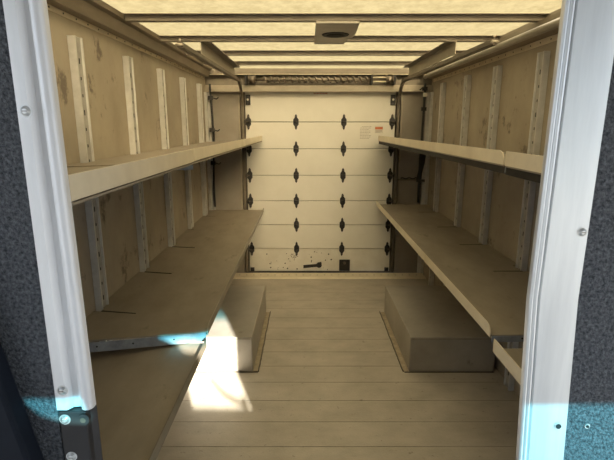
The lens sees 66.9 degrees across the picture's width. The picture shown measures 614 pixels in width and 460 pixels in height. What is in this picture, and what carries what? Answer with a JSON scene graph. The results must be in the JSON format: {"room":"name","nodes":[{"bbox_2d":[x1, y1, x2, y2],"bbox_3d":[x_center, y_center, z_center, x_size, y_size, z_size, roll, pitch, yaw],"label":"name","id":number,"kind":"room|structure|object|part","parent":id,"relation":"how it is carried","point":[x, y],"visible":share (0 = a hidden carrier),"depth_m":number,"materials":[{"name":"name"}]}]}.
{"room":"vehicle interior","nodes":[
{"label":"vehicle interior","id":0,"kind":"room"},
{"bbox_2d":[48,10,208,342],"bbox_3d":[-1.065,-0.120,3.028,0.030,2.240,4.140,0,13,0],"label":"wall","id":1,"kind":"structure","parent":0,"point":[103,54],"depth_m":2.62,"materials":[{"name":"beige wood"}]},
{"bbox_2d":[67,35,112,341],"bbox_3d":[-1.032,0.116,2.287,0.034,1.999,0.074,0,13,0],"label":"upright","id":2,"kind":"object","parent":1,"relation":"attached to","point":[75,44],"visible":0.51,"depth_m":2.18,"materials":[{"name":"metal"}]},
{"bbox_2d":[67,136,261,169],"bbox_3d":[-0.758,-0.588,3.412,0.580,0.164,3.014,0,13,0],"label":"shelf","id":3,"kind":"object","parent":2,"relation":"attached to","point":[204,151],"visible":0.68,"depth_m":2.49,"materials":[{"name":"beige metal"}]},
{"bbox_2d":[86,208,263,351],"bbox_3d":[-0.758,0.168,3.504,0.580,0.122,3.168,0,13,0],"label":"shelf","id":4,"kind":"object","parent":2,"relation":"attached to","point":[178,299],"visible":0.93,"depth_m":2.64,"materials":[{"name":"beige metal"}]},
{"bbox_2d":[47,0,211,78],"bbox_3d":[-1.002,-1.144,2.751,0.096,0.109,4.030,0,13,0],"label":"rail","id":5,"kind":"object","parent":1,"relation":"attached to","point":[99,16],"visible":0.98,"depth_m":2.53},
{"bbox_2d":[67,149,193,205],"bbox_3d":[-0.758,-0.180,1.425,0.580,0.084,1.031,0,13,0],"label":"shelf","id":6,"kind":"object","parent":1,"relation":"attached to","point":[85,183],"visible":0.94,"depth_m":1.19,"materials":[{"name":"beige wood"}]},
{"bbox_2d":[122,56,148,337],"bbox_3d":[-1.032,-0.022,2.896,0.034,1.999,0.074,0,13,0],"label":"upright","id":7,"kind":"object","parent":1,"relation":"attached to","point":[128,66],"visible":0.57,"depth_m":2.79,"materials":[{"name":"metal"}]},
{"bbox_2d":[90,338,206,459],"bbox_3d":[-0.758,0.649,1.640,0.580,0.053,1.086,0,13,0],"label":"shelf","id":8,"kind":"object","parent":1,"relation":"attached to","point":[140,392],"visible":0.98,"depth_m":1.77,"materials":[{"name":"beige wood"}]},
{"bbox_2d":[157,69,175,246],"bbox_3d":[-1.032,-0.157,3.496,0.034,1.999,0.074,0,13,0],"label":"upright","id":9,"kind":"object","parent":1,"relation":"attached to","point":[160,73],"visible":0.59,"depth_m":3.40,"materials":[{"name":"metal"}]},
{"bbox_2d":[179,77,193,228],"bbox_3d":[-1.032,-0.287,4.072,0.034,1.999,0.074,0,13,0],"label":"upright","id":10,"kind":"object","parent":1,"relation":"attached to","point":[183,97],"visible":0.52,"depth_m":3.95,"materials":[{"name":"metal"}]},
{"bbox_2d":[196,84,207,215],"bbox_3d":[-1.032,-0.421,4.662,0.034,1.999,0.074,0,13,0],"label":"upright","id":11,"kind":"object","parent":1,"relation":"attached to","point":[198,86],"visible":0.53,"depth_m":4.56,"materials":[{"name":"metal"}]},
{"bbox_2d":[204,92,215,209],"bbox_3d":[-1.022,-0.462,4.980,0.055,1.948,0.079,0,13,0],"label":"trim","id":12,"kind":"structure","parent":1,"relation":"attached to","point":[208,123],"depth_m":4.87,"materials":[{"name":"metal"}]},
{"bbox_2d":[0,0,613,459],"bbox_3d":[0.075,0.314,0.973,3.050,2.300,0.061,0,13,0],"label":"wall","id":13,"kind":"structure","parent":0,"point":[23,334],"depth_m":0.91,"materials":[{"name":"grey carpet"}]},
{"bbox_2d":[0,342,43,459],"bbox_3d":[-0.773,0.180,0.890,0.453,0.697,0.046,0,13,0],"label":"panel","id":14,"kind":"object","parent":13,"relation":"attached to","point":[18,441],"visible":1,"depth_m":0.92,"materials":[{"name":"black plastic"}]},
{"bbox_2d":[2,0,102,459],"bbox_3d":[-0.478,0.356,0.960,0.072,2.118,0.033,0,13,0],"label":"post","id":15,"kind":"object","parent":13,"relation":"attached to","point":[26,21],"visible":1,"depth_m":0.87,"materials":[{"name":"metal"}]},
{"bbox_2d":[516,0,613,459],"bbox_3d":[0.487,0.357,0.956,0.110,2.118,0.019,0,13,0],"label":"post","id":16,"kind":"object","parent":13,"relation":"attached to","point":[584,56],"visible":1,"depth_m":0.87,"materials":[{"name":"metal"}]},
{"bbox_2d":[205,68,431,272],"bbox_3d":[0.120,-0.570,5.020,2.340,2.240,0.075,0,13,0],"label":"wall","id":17,"kind":"structure","parent":0,"point":[229,195],"depth_m":4.88,"materials":[{"name":"beige wood"}]},
{"bbox_2d":[208,84,220,206],"bbox_3d":[-0.956,-0.868,4.868,0.109,1.270,0.044,0,13,0],"label":"cable","id":18,"kind":"object","parent":17,"relation":"attached to","point":[210,97],"visible":0.91,"depth_m":4.83,"materials":[{"name":"black rubber"}]},
{"bbox_2d":[209,72,426,74],"bbox_3d":[0.120,-1.599,4.749,2.220,0.032,0.070,0,13,0],"label":"trim","id":19,"kind":"structure","parent":17,"relation":"attached to","point":[211,73],"depth_m":4.72,"materials":[{"name":"grey metal"}]},
{"bbox_2d":[204,85,432,91],"bbox_3d":[0.120,-1.450,4.770,2.340,0.068,0.055,0,13,0],"label":"trim","id":20,"kind":"structure","parent":17,"relation":"attached to","point":[214,88],"depth_m":4.75,"materials":[{"name":"beige metal"}]},
{"bbox_2d":[241,92,397,272],"bbox_3d":[0.140,-0.476,5.035,1.690,2.050,0.087,0,13,0],"label":"door","id":21,"kind":"structure","parent":17,"relation":"in","point":[319,170],"depth_m":5.01,"materials":[{"name":"beige paint"}]},
{"bbox_3d":[0.062,0.394,5.217,0.205,0.070,0.022,0,13,0],"label":"latch handle","id":22,"kind":"part","parent":21,"relation":"part of","materials":[{"name":"black metal"}]},
{"bbox_3d":[0.140,0.333,5.230,1.570,0.256,0.033,0,13,0],"label":"panel","id":23,"kind":"part","parent":21,"relation":"part of","materials":[{"name":"beige paint"}]},
{"bbox_3d":[0.140,-0.729,4.991,1.570,0.275,0.033,0,13,0],"label":"panel","id":24,"kind":"part","parent":21,"relation":"part of","materials":[{"name":"beige paint"}]},
{"bbox_3d":[0.140,-0.457,5.052,1.570,0.271,0.033,0,13,0],"label":"panel","id":25,"kind":"part","parent":21,"relation":"part of","materials":[{"name":"beige paint"}]},
{"bbox_3d":[0.140,-0.191,5.112,1.570,0.261,0.033,0,13,0],"label":"panel","id":26,"kind":"part","parent":21,"relation":"part of","materials":[{"name":"beige paint"}]},
{"bbox_3d":[0.140,0.072,5.171,1.570,0.267,0.033,0,13,0],"label":"panel","id":27,"kind":"part","parent":21,"relation":"part of","materials":[{"name":"beige paint"}]},
{"bbox_3d":[0.140,-1.301,4.861,1.570,0.328,0.033,0,13,0],"label":"panel","id":28,"kind":"part","parent":21,"relation":"part of","materials":[{"name":"beige paint"}]},
{"bbox_3d":[0.140,-1.002,4.929,1.570,0.273,0.033,0,13,0],"label":"panel","id":29,"kind":"part","parent":21,"relation":"part of","materials":[{"name":"beige paint"}]},
{"bbox_3d":[0.421,0.395,5.220,0.118,0.126,0.017,0,13,0],"label":"latch plate","id":30,"kind":"part","parent":21,"relation":"part of","materials":[{"name":"black metal"}]},
{"bbox_2d":[245,74,395,84],"bbox_3d":[0.134,-1.527,4.732,1.517,0.094,0.136,0,13,0],"label":"spring","id":31,"kind":"object","parent":17,"relation":"attached to","point":[249,79],"visible":1,"depth_m":4.69,"materials":[{"name":"metal"}]},
{"bbox_2d":[396,177,420,202],"bbox_3d":[1.095,-0.432,5.008,0.260,0.277,0.035,0,13,0],"label":"access panel","id":32,"kind":"object","parent":17,"relation":"attached to","point":[407,188],"visible":0.77,"depth_m":5.01,"materials":[{"name":"brown wood"}]},
{"bbox_2d":[417,83,427,202],"bbox_3d":[1.183,-0.892,4.854,0.085,1.222,0.037,0,13,0],"label":"cable","id":33,"kind":"object","parent":17,"relation":"attached to","point":[424,88],"visible":0.86,"depth_m":4.79,"materials":[{"name":"black rubber"}]},
{"bbox_2d":[102,0,561,67],"bbox_3d":[0.120,-1.205,2.762,2.400,0.001,4.200,0,13,0],"label":"ceiling","id":34,"kind":"structure","parent":0,"point":[124,6],"depth_m":2.69,"materials":[{"name":"white plastic"}]},
{"bbox_2d":[202,61,440,65],"bbox_3d":[0.150,-1.525,4.259,2.210,0.030,0.100,0,13,0],"label":"bow","id":35,"kind":"object","parent":34,"relation":"attached to","point":[240,63],"visible":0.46,"depth_m":4.24,"materials":[{"name":"grey metal"}]},
{"bbox_2d":[403,40,456,75],"bbox_3d":[0.935,-1.341,3.706,0.061,0.083,1.420,0,13,0],"label":"plate","id":36,"kind":"object","parent":35,"relation":"attached to","point":[447,49],"visible":0.93,"depth_m":3.49,"materials":[{"name":"grey metal"}]},
{"bbox_2d":[390,35,498,270],"bbox_3d":[0.948,-0.262,3.781,0.040,2.042,2.509,0,13,0],"label":"door track","id":37,"kind":"object","parent":36,"relation":"attached to","point":[490,43],"visible":1,"depth_m":4.07,"materials":[{"name":"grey metal"}]},
{"bbox_2d":[185,50,465,55],"bbox_3d":[0.150,-1.388,3.654,2.210,0.030,0.100,0,13,0],"label":"bow","id":38,"kind":"object","parent":34,"relation":"attached to","point":[227,52],"visible":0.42,"depth_m":3.63,"materials":[{"name":"grey metal"}]},
{"bbox_2d":[200,40,239,74],"bbox_3d":[-0.659,-1.341,3.706,0.062,0.083,1.420,0,13,0],"label":"plate","id":39,"kind":"object","parent":38,"relation":"attached to","point":[209,50],"visible":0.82,"depth_m":3.48,"materials":[{"name":"grey metal"}]},
{"bbox_2d":[175,38,248,270],"bbox_3d":[-0.668,-0.272,3.825,0.040,2.042,2.419,0,13,0],"label":"door track","id":40,"kind":"object","parent":39,"relation":"attached to","point":[180,45],"visible":1,"depth_m":4.46,"materials":[{"name":"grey metal"}]},
{"bbox_2d":[159,35,500,41],"bbox_3d":[0.150,-1.253,3.054,2.210,0.030,0.100,0,13,0],"label":"bow","id":41,"kind":"object","parent":34,"relation":"attached to","point":[164,38],"visible":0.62,"depth_m":3.03,"materials":[{"name":"grey metal"}]},
{"bbox_2d":[123,13,548,22],"bbox_3d":[0.150,-1.118,2.459,2.210,0.030,0.100,0,13,0],"label":"ceiling beam","id":42,"kind":"structure","parent":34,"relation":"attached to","point":[129,17],"depth_m":2.44,"materials":[{"name":"grey metal"}]},
{"bbox_2d":[314,21,359,43],"bbox_3d":[0.166,-1.159,2.760,0.238,0.022,0.645,0,13,0],"label":"dome light","id":43,"kind":"object","parent":42,"relation":"attached to","point":[326,32],"visible":1,"depth_m":2.65,"materials":[{"name":"grey metal"}]},
{"bbox_2d":[156,279,519,459],"bbox_3d":[0.120,0.958,3.225,2.340,0.050,4.100,0,13,0],"label":"floor","id":44,"kind":"structure","parent":0,"point":[330,383],"depth_m":2.81,"materials":[{"name":"brown wood"}]},
{"bbox_2d":[157,286,270,372],"bbox_3d":[-0.668,0.720,3.596,0.696,0.254,1.042,0,13,0],"label":"wheel well","id":45,"kind":"object","parent":44,"relation":"on","point":[234,336],"visible":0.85,"depth_m":3.20,"materials":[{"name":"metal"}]},
{"bbox_2d":[233,273,425,278],"bbox_3d":[0.123,0.499,5.100,2.326,0.020,0.180,0,13,0],"label":"threshold","id":46,"kind":"object","parent":44,"relation":"on","point":[237,275],"visible":0.9,"depth_m":5.05,"materials":[{"name":"beige metal"}]},
{"bbox_2d":[379,286,494,372],"bbox_3d":[0.949,0.720,3.596,0.615,0.254,1.042,0,13,0],"label":"wheel well","id":47,"kind":"object","parent":44,"relation":"on","point":[432,330],"visible":0.94,"depth_m":3.20,"materials":[{"name":"wood"}]},
{"bbox_2d":[423,33,557,398],"bbox_3d":[1.305,-0.120,3.028,0.030,2.240,4.140,0,13,0],"label":"wall","id":48,"kind":"structure","parent":0,"point":[518,71],"depth_m":3.18,"materials":[{"name":"beige wood"}]},
{"bbox_2d":[417,92,433,272],"bbox_3d":[1.262,-0.462,4.980,0.055,1.948,0.079,0,13,0],"label":"trim","id":49,"kind":"structure","parent":48,"relation":"attached to","point":[430,95],"depth_m":4.89,"materials":[{"name":"metal"}]},
{"bbox_2d":[428,83,445,285],"bbox_3d":[1.272,-0.396,4.554,0.034,1.999,0.074,0,13,0],"label":"upright","id":50,"kind":"object","parent":48,"relation":"attached to","point":[442,85],"visible":0.67,"depth_m":4.47,"materials":[{"name":"metal"}]},
{"bbox_2d":[454,75,471,226],"bbox_3d":[1.272,-0.247,3.891,0.034,1.999,0.074,0,13,0],"label":"upright","id":51,"kind":"object","parent":48,"relation":"attached to","point":[467,79],"visible":0.56,"depth_m":3.78,"materials":[{"name":"metal"}]},
{"bbox_2d":[479,65,502,244],"bbox_3d":[1.272,-0.117,3.318,0.034,1.999,0.074,0,13,0],"label":"upright","id":52,"kind":"object","parent":48,"relation":"attached to","point":[497,70],"visible":0.59,"depth_m":3.21,"materials":[{"name":"metal"}]},
{"bbox_2d":[427,8,560,81],"bbox_3d":[1.252,-1.130,2.754,0.075,0.139,4.030,0,13,0],"label":"rail","id":53,"kind":"object","parent":48,"relation":"attached to","point":[554,15],"visible":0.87,"depth_m":2.80,"materials":[{"name":"grey metal"}]},
{"bbox_2d":[423,17,559,78],"bbox_3d":[1.198,-1.105,2.749,0.057,0.042,3.950,0,13,0],"label":"conduit pipe","id":54,"kind":"object","parent":53,"relation":"attached to","point":[553,24],"visible":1,"depth_m":2.77,"materials":[{"name":"grey metal"}]},
{"bbox_2d":[493,339,522,384],"bbox_3d":[1.018,0.556,1.476,0.540,0.066,0.806,0,13,0],"label":"shelf","id":55,"kind":"object","parent":48,"relation":"attached to","point":[511,359],"visible":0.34,"depth_m":1.77,"materials":[{"name":"beige wood"}]},
{"bbox_2d":[505,151,542,182],"bbox_3d":[1.018,-0.159,1.340,0.540,0.088,0.856,0,13,0],"label":"shelf","id":56,"kind":"object","parent":48,"relation":"attached to","point":[519,165],"visible":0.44,"depth_m":1.60,"materials":[{"name":"beige wood"}]},
{"bbox_3d":[0.764,-0.132,1.346,0.020,0.033,0.856,0,13,0],"label":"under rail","id":57,"kind":"part","parent":56,"relation":"part of","materials":[{"name":"beige wood"}]},
{"bbox_2d":[503,51,550,390],"bbox_3d":[1.272,0.019,2.716,0.034,1.999,0.074,0,13,0],"label":"upright","id":58,"kind":"object","parent":48,"relation":"attached to","point":[543,58],"visible":0.62,"depth_m":2.62,"materials":[{"name":"metal"}]},
{"bbox_2d":[378,136,505,173],"bbox_3d":[1.018,-0.567,3.330,0.540,0.168,3.184,0,13,0],"label":"shelf","id":59,"kind":"object","parent":58,"relation":"attached to","point":[488,159],"visible":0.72,"depth_m":2.35,"materials":[{"name":"beige metal"}]},
{"bbox_2d":[416,154,425,181],"bbox_3d":[1.160,-0.677,4.707,0.092,0.376,0.020,0,13,0],"label":"strap","id":60,"kind":"object","parent":59,"relation":"hanging from","point":[422,162],"visible":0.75,"depth_m":4.71,"materials":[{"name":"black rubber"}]},
{"bbox_2d":[376,201,528,341],"bbox_3d":[1.018,0.098,3.467,0.540,0.122,3.210,0,13,0],"label":"shelf","id":61,"kind":"object","parent":58,"relation":"attached to","point":[488,284],"visible":0.74,"depth_m":2.75,"materials":[{"name":"beige metal"}]}
]}

